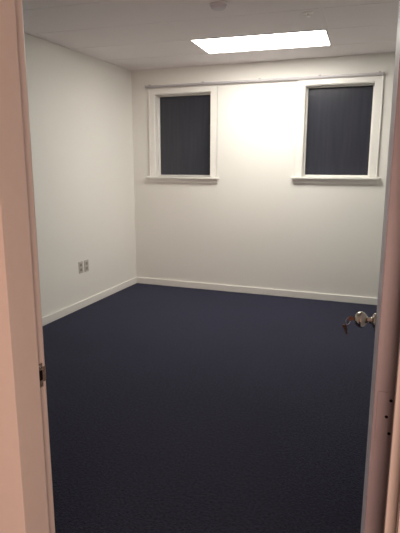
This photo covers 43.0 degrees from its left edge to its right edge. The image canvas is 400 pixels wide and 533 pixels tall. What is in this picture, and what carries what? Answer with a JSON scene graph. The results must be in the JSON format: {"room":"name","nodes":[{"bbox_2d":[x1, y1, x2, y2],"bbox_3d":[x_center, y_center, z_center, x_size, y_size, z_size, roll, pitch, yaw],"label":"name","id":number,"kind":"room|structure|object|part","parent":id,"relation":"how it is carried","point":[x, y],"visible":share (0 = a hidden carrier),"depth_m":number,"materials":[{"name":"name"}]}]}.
{"room":"empty office room","nodes":[
{"label":"empty office room","id":0,"kind":"room"},
{"bbox_2d":[24,33,135,317],"bbox_3d":[-1.697,-0.627,4.139,0.100,2.586,4.707,4,12,20],"label":"wall","id":1,"kind":"structure","parent":0,"point":[80,105],"depth_m":5.18,"materials":[{"name":"paint"}]},
{"bbox_2d":[78,261,82,273],"bbox_3d":[-1.249,0.009,5.323,0.008,0.124,0.076,4,12,20],"label":"wall outlet","id":2,"kind":"object","parent":1,"relation":"attached to","point":[81,262],"visible":1,"depth_m":5.32,"materials":[{"name":"beige plastic"}]},
{"bbox_2d":[84,260,88,271],"bbox_3d":[-1.212,-0.009,5.420,0.008,0.124,0.076,4,12,20],"label":"wall outlet","id":3,"kind":"object","parent":1,"relation":"attached to","point":[86,263],"visible":1,"depth_m":5.41,"materials":[{"name":"beige plastic"}]},
{"bbox_2d":[42,277,136,325],"bbox_3d":[-1.644,0.606,4.367,0.016,0.078,4.707,4,12,20],"label":"baseboard","id":4,"kind":"structure","parent":1,"relation":"attached to","point":[61,313],"depth_m":5.43,"materials":[{"name":"paint"}]},
{"bbox_2d":[22,0,398,70],"bbox_3d":[0.065,-1.837,3.314,3.795,0.122,4.927,4,12,20],"label":"ceiling","id":5,"kind":"structure","parent":0,"point":[132,35],"depth_m":4.11,"materials":[{"name":"paint"}]},
{"bbox_2d":[210,1,226,10],"bbox_3d":[0.128,-1.798,3.514,0.124,0.038,0.124,4,12,20],"label":"smoke detector","id":6,"kind":"object","parent":5,"relation":"attached to","point":[217,5],"visible":1,"depth_m":3.48,"materials":[{"name":"white plastic"}]},
{"bbox_2d":[190,29,330,53],"bbox_3d":[0.564,-2.068,4.617,1.193,0.064,0.595,4,12,18],"label":"ceiling light","id":7,"kind":"object","parent":5,"relation":"attached to","point":[311,38],"visible":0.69,"depth_m":4.59,"materials":[{"name":"translucent plastic diffuser"},{"name":"glowing light"}]},
{"bbox_2d":[302,11,313,16],"bbox_3d":[0.788,-1.842,3.709,0.084,0.027,0.084,4,12,20],"label":"sprinkler head","id":8,"kind":"object","parent":5,"relation":"attached to","point":[307,13],"visible":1,"depth_m":3.70},
{"bbox_2d":[42,283,399,532],"bbox_3d":[-0.063,1.117,2.248,4.715,0.080,8.065,4,12,20],"label":"floor","id":9,"kind":"structure","parent":0,"point":[171,409],"depth_m":3.11,"materials":[{"name":"blue carpet"}]},
{"bbox_2d":[131,52,395,297],"bbox_3d":[0.899,-0.949,5.749,3.795,2.586,0.200,4,12,20],"label":"wall","id":10,"kind":"structure","parent":0,"point":[255,226],"depth_m":5.71,"materials":[{"name":"paint"}]},
{"bbox_2d":[146,85,218,182],"bbox_3d":[-0.191,-1.539,5.985,0.920,1.080,0.180,4,12,20],"label":"window","id":11,"kind":"structure","parent":10,"relation":"in","point":[182,120],"depth_m":6.02,"materials":[{"name":"paint"}]},
{"bbox_3d":[-0.194,-1.065,6.073,0.920,0.022,0.165,4,12,20],"label":"sill","id":12,"kind":"part","parent":11,"relation":"part of","materials":[{"name":"paint"}]},
{"bbox_3d":[-0.169,-1.551,6.040,0.692,0.945,0.030,4,12,20],"label":"frame","id":13,"kind":"part","parent":11,"relation":"part of","materials":[{"name":"paint"}]},
{"bbox_3d":[-0.169,-1.554,6.041,0.672,0.919,0.008,4,12,20],"label":"pane","id":14,"kind":"part","parent":11,"relation":"part of","materials":[{"name":"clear glass"}]},
{"bbox_2d":[137,277,377,304],"bbox_3d":[0.859,0.300,5.898,3.563,0.078,0.016,4,12,20],"label":"baseboard","id":15,"kind":"structure","parent":10,"relation":"attached to","point":[220,287],"depth_m":5.94,"materials":[{"name":"paint"}]},
{"bbox_2d":[145,71,384,183],"bbox_3d":[0.632,-1.509,5.674,2.681,1.118,0.180,4,12,20],"label":"window","id":16,"kind":"structure","parent":10,"relation":"in","point":[338,120],"depth_m":5.40,"materials":[{"name":"paint"}]},
{"bbox_3d":[0.599,-2.026,5.513,2.657,0.042,0.047,4,12,20],"label":"curtain rail","id":17,"kind":"part","parent":16,"relation":"part of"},
{"bbox_3d":[1.453,-0.953,5.461,0.920,0.022,0.165,4,12,20],"label":"sill","id":18,"kind":"part","parent":16,"relation":"part of","materials":[{"name":"paint"}]},
{"bbox_3d":[1.477,-1.439,5.427,0.692,0.945,0.030,4,12,20],"label":"frame","id":19,"kind":"part","parent":16,"relation":"part of","materials":[{"name":"paint"}]},
{"bbox_3d":[1.478,-1.443,5.429,0.672,0.919,0.008,4,12,20],"label":"pane","id":20,"kind":"part","parent":16,"relation":"part of","materials":[{"name":"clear glass"}]},
{"bbox_3d":[-0.819,-0.051,1.292,3.795,2.586,0.106,4,12,20],"label":"wall","id":21,"kind":"structure","parent":0,"visible":0},
{"bbox_2d":[0,0,54,532],"bbox_3d":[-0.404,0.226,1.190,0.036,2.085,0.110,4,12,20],"label":"trim","id":22,"kind":"structure","parent":21,"relation":"attached to","point":[14,114],"depth_m":1.13,"materials":[{"name":"paint"}]},
{"bbox_3d":[-0.384,0.263,1.231,0.004,0.060,0.034,4,12,20],"label":"strike plate","id":23,"kind":"part","parent":22,"relation":"part of","materials":[{"name":"metal"}]},
{"bbox_2d":[0,136,399,532],"bbox_3d":[-0.038,0.245,0.985,0.956,2.130,0.014,4,12,20],"label":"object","id":24,"kind":"structure","parent":21,"relation":"attached to","point":[14,515],"depth_m":1.15,"materials":[{"name":"paint"}]},
{"bbox_2d":[354,0,399,532],"bbox_3d":[0.486,0.211,1.350,0.171,2.030,0.821,4,12,19],"label":"door","id":25,"kind":"structure","parent":21,"relation":"in","point":[386,322],"depth_m":0.97,"materials":[{"name":"paint"}]},
{"bbox_2d":[342,316,354,333],"bbox_3d":[0.506,0.197,1.703,0.054,0.064,0.018,1,12,7],"label":"bunch","id":26,"kind":"object","parent":25,"relation":"hanging from","point":[350,318],"visible":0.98,"depth_m":1.70,"materials":[{"name":"gold metal"}]},
{"bbox_3d":[0.536,0.176,1.686,0.040,0.054,0.054,4,12,19],"label":"knob","id":27,"kind":"part","parent":25,"relation":"part of","materials":[{"name":"silver metal"}]},
{"bbox_2d":[384,343,399,532],"bbox_3d":[0.367,0.285,0.903,0.044,2.085,0.106,4,12,20],"label":"trim","id":28,"kind":"structure","parent":21,"relation":"attached to","point":[393,489],"depth_m":0.91,"materials":[{"name":"paint"}]}
]}

